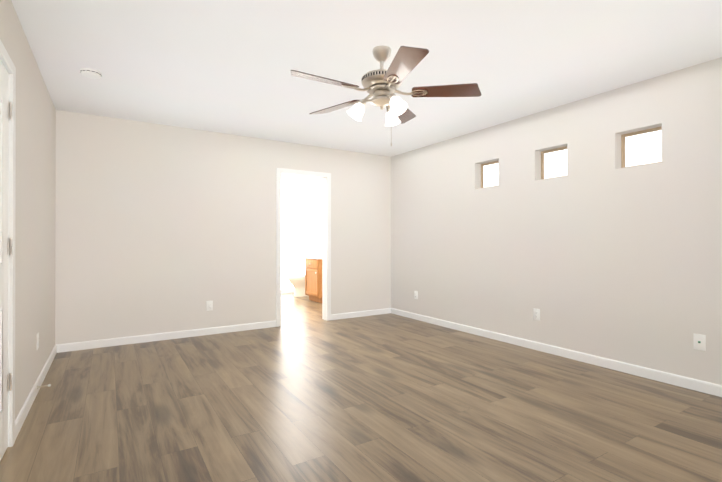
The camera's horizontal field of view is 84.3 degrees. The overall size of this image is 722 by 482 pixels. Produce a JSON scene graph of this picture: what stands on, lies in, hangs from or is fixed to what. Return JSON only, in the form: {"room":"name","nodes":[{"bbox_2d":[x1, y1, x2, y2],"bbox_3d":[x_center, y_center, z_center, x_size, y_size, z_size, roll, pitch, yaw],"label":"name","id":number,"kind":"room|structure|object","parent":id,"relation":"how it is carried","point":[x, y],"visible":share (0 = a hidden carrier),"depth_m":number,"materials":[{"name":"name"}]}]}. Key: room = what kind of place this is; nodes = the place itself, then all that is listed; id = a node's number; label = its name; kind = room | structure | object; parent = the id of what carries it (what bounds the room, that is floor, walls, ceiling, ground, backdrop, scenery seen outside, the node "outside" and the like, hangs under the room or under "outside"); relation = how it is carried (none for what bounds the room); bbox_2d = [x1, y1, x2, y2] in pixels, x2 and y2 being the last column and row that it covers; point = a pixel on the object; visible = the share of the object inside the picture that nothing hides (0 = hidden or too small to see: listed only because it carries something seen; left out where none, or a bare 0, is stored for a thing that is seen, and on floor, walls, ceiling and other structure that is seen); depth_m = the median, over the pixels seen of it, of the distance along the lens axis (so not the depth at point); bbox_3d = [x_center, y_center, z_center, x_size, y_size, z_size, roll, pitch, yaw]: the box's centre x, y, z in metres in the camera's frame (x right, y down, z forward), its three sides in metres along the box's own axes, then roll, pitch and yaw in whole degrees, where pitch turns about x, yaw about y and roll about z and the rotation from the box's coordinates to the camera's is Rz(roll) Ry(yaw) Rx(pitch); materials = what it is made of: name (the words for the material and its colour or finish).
{"room":"empty bedroom","nodes":[
{"label":"empty bedroom","id":0,"kind":"room"},
{"bbox_2d":[0,0,55,419],"bbox_3d":[-1.623,-0.104,1.603,0.120,2.440,5.840,0,0,-32],"label":"wall","id":1,"kind":"structure","parent":0,"point":[35,212],"depth_m":2.77,"materials":[{"name":"paint"}]},
{"bbox_2d":[0,60,11,460],"bbox_3d":[-1.660,0.101,1.792,0.098,2.015,0.928,0,0,-32],"label":"door","id":2,"kind":"structure","parent":1,"relation":"in","point":[5,118],"depth_m":2.08,"materials":[{"name":"white wood"}]},
{"bbox_2d":[0,40,15,446],"bbox_3d":[-1.707,0.074,1.751,0.137,2.083,1.026,0,0,-32],"label":"door frame","id":3,"kind":"structure","parent":1,"relation":"attached to","point":[7,62],"depth_m":2.17,"materials":[{"name":"white wood"}]},
{"bbox_2d":[15,344,58,439],"bbox_3d":[-2.491,1.078,3.104,0.013,0.082,2.093,0,0,-32],"label":"baseboard","id":4,"kind":"structure","parent":1,"relation":"attached to","point":[21,417],"depth_m":2.77,"materials":[{"name":"white wood"}]},
{"bbox_2d":[37,332,38,349],"bbox_3d":[-2.433,0.753,3.006,0.008,0.117,0.072,0,0,-32],"label":"electrical outlet","id":5,"kind":"object","parent":1,"relation":"attached to","point":[37,340],"visible":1,"depth_m":3.00,"materials":[{"name":"white plastic"}]},
{"bbox_2d":[55,110,390,344],"bbox_3d":[-1.329,-0.098,5.169,4.180,2.440,0.120,0,0,-32],"label":"wall","id":6,"kind":"structure","parent":0,"point":[160,228],"depth_m":4.64,"materials":[{"name":"paint"}]},
{"bbox_2d":[59,320,275,352],"bbox_3d":[-2.087,1.080,4.610,2.303,0.082,0.013,0,0,-32],"label":"baseboard","id":7,"kind":"structure","parent":6,"relation":"attached to","point":[75,346],"depth_m":4.50,"materials":[{"name":"white wood"}]},
{"bbox_2d":[206,301,212,310],"bbox_3d":[-1.815,0.777,4.785,0.072,0.117,0.008,0,0,-32],"label":"electrical outlet","id":8,"kind":"object","parent":6,"relation":"attached to","point":[209,305],"visible":1,"depth_m":4.78,"materials":[{"name":"white plastic"}]},
{"bbox_2d":[276,168,330,326],"bbox_3d":[-0.805,0.082,5.500,0.806,2.083,0.152,0,0,-32],"label":"door frame","id":9,"kind":"structure","parent":6,"relation":"attached to","point":[326,245],"depth_m":5.62,"materials":[{"name":"white wood"}]},
{"bbox_2d":[331,308,390,319],"bbox_3d":[0.007,1.083,5.930,1.023,0.082,0.013,0,0,-32],"label":"baseboard","id":10,"kind":"structure","parent":6,"relation":"attached to","point":[387,310],"depth_m":5.91,"materials":[{"name":"white wood"}]},
{"bbox_2d":[281,180,306,289],"bbox_3d":[-2.468,-0.092,8.175,2.900,2.440,0.120,0,0,-32],"label":"wall","id":11,"kind":"structure","parent":0,"point":[293,223],"depth_m":8.72,"materials":[{"name":"white paint"}]},
{"bbox_2d":[281,289,294,292],"bbox_3d":[-2.365,1.087,8.160,2.740,0.082,0.013,0,0,-32],"label":"baseboard","id":12,"kind":"structure","parent":11,"relation":"attached to","point":[286,290],"depth_m":8.65,"materials":[{"name":"white wood"}]},
{"bbox_2d":[0,293,721,481],"bbox_3d":[-0.602,1.151,4.106,4.520,0.060,8.990,0,0,-32],"label":"floor","id":13,"kind":"structure","parent":0,"point":[304,392],"depth_m":2.59,"materials":[{"name":"brown wood"}]},
{"bbox_2d":[288,274,307,296],"bbox_3d":[-1.186,0.731,8.225,0.670,0.796,0.470,0,0,-32],"label":"toilet","id":14,"kind":"object","parent":13,"relation":"on","point":[297,281],"visible":0.35,"depth_m":8.07,"materials":[{"name":"beige ceramic"}]},
{"bbox_2d":[304,256,321,302],"bbox_3d":[-0.693,0.655,7.508,0.599,0.943,0.604,0,0,-32],"label":"bathroom vanity","id":15,"kind":"object","parent":13,"relation":"on","point":[313,278],"visible":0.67,"depth_m":7.30,"materials":[{"name":"brown wood"}]},
{"bbox_2d":[11,0,721,181],"bbox_3d":[-0.602,-1.359,4.111,4.520,0.080,8.990,0,0,-32],"label":"ceiling","id":16,"kind":"structure","parent":0,"point":[224,66],"depth_m":2.86,"materials":[{"name":"paint"}]},
{"bbox_2d":[80,68,101,78],"bbox_3d":[-2.110,-1.301,3.119,0.142,0.041,0.142,0,0,-32],"label":"smoke detector","id":17,"kind":"object","parent":16,"relation":"attached to","point":[90,73],"visible":1,"depth_m":3.08,"materials":[{"name":"white plastic"}]},
{"bbox_2d":[291,46,481,145],"bbox_3d":[0.105,-0.989,2.725,1.266,0.667,1.307,0,0,-32],"label":"fan","id":18,"kind":"object","parent":16,"relation":"hanging from","point":[381,85],"visible":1,"depth_m":2.69,"materials":[{"name":"brown wood"}]},
{"bbox_2d":[307,57,721,384],"bbox_3d":[1.217,-0.097,5.255,0.220,2.440,8.990,0,0,-32],"label":"wall","id":19,"kind":"structure","parent":0,"point":[598,250],"depth_m":3.70,"materials":[{"name":"paint"}]},
{"bbox_2d":[414,291,417,298],"bbox_3d":[0.787,0.774,5.722,0.008,0.117,0.072,0,0,-32],"label":"electrical outlet","id":20,"kind":"object","parent":19,"relation":"attached to","point":[415,294],"visible":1,"depth_m":5.72,"materials":[{"name":"white plastic"}]},
{"bbox_2d":[481,161,498,187],"bbox_3d":[1.569,-0.781,4.726,0.050,0.309,0.343,0,0,-32],"label":"window","id":21,"kind":"structure","parent":19,"relation":"in","point":[489,174],"depth_m":4.76,"materials":[{"name":"glass"}]},
{"bbox_2d":[533,308,539,320],"bbox_3d":[1.806,0.755,4.106,0.008,0.117,0.072,0,0,-32],"label":"electrical outlet","id":22,"kind":"object","parent":19,"relation":"attached to","point":[536,314],"visible":1,"depth_m":4.10,"materials":[{"name":"white plastic"}]},
{"bbox_2d":[541,146,566,178],"bbox_3d":[1.996,-0.782,4.049,0.050,0.309,0.343,0,0,-32],"label":"window","id":23,"kind":"structure","parent":19,"relation":"in","point":[553,163],"depth_m":4.08,"materials":[{"name":"glass"}]},
{"bbox_2d":[391,308,721,396],"bbox_3d":[1.958,1.079,3.858,0.013,0.082,5.600,0,0,-32],"label":"baseboard","id":24,"kind":"structure","parent":19,"relation":"attached to","point":[684,382],"depth_m":3.67,"materials":[{"name":"white wood"}]},
{"bbox_2d":[621,126,661,167],"bbox_3d":[2.410,-0.783,3.393,0.050,0.309,0.343,0,0,-32],"label":"window","id":25,"kind":"structure","parent":19,"relation":"in","point":[643,147],"depth_m":3.40,"materials":[{"name":"glass"}]},
{"bbox_2d":[693,333,705,350],"bbox_3d":[2.521,0.753,2.972,0.008,0.117,0.072,0,0,-32],"label":"outlet","id":26,"kind":"object","parent":19,"relation":"attached to","point":[699,341],"visible":1,"depth_m":2.97,"materials":[{"name":"white plastic"}]}
]}

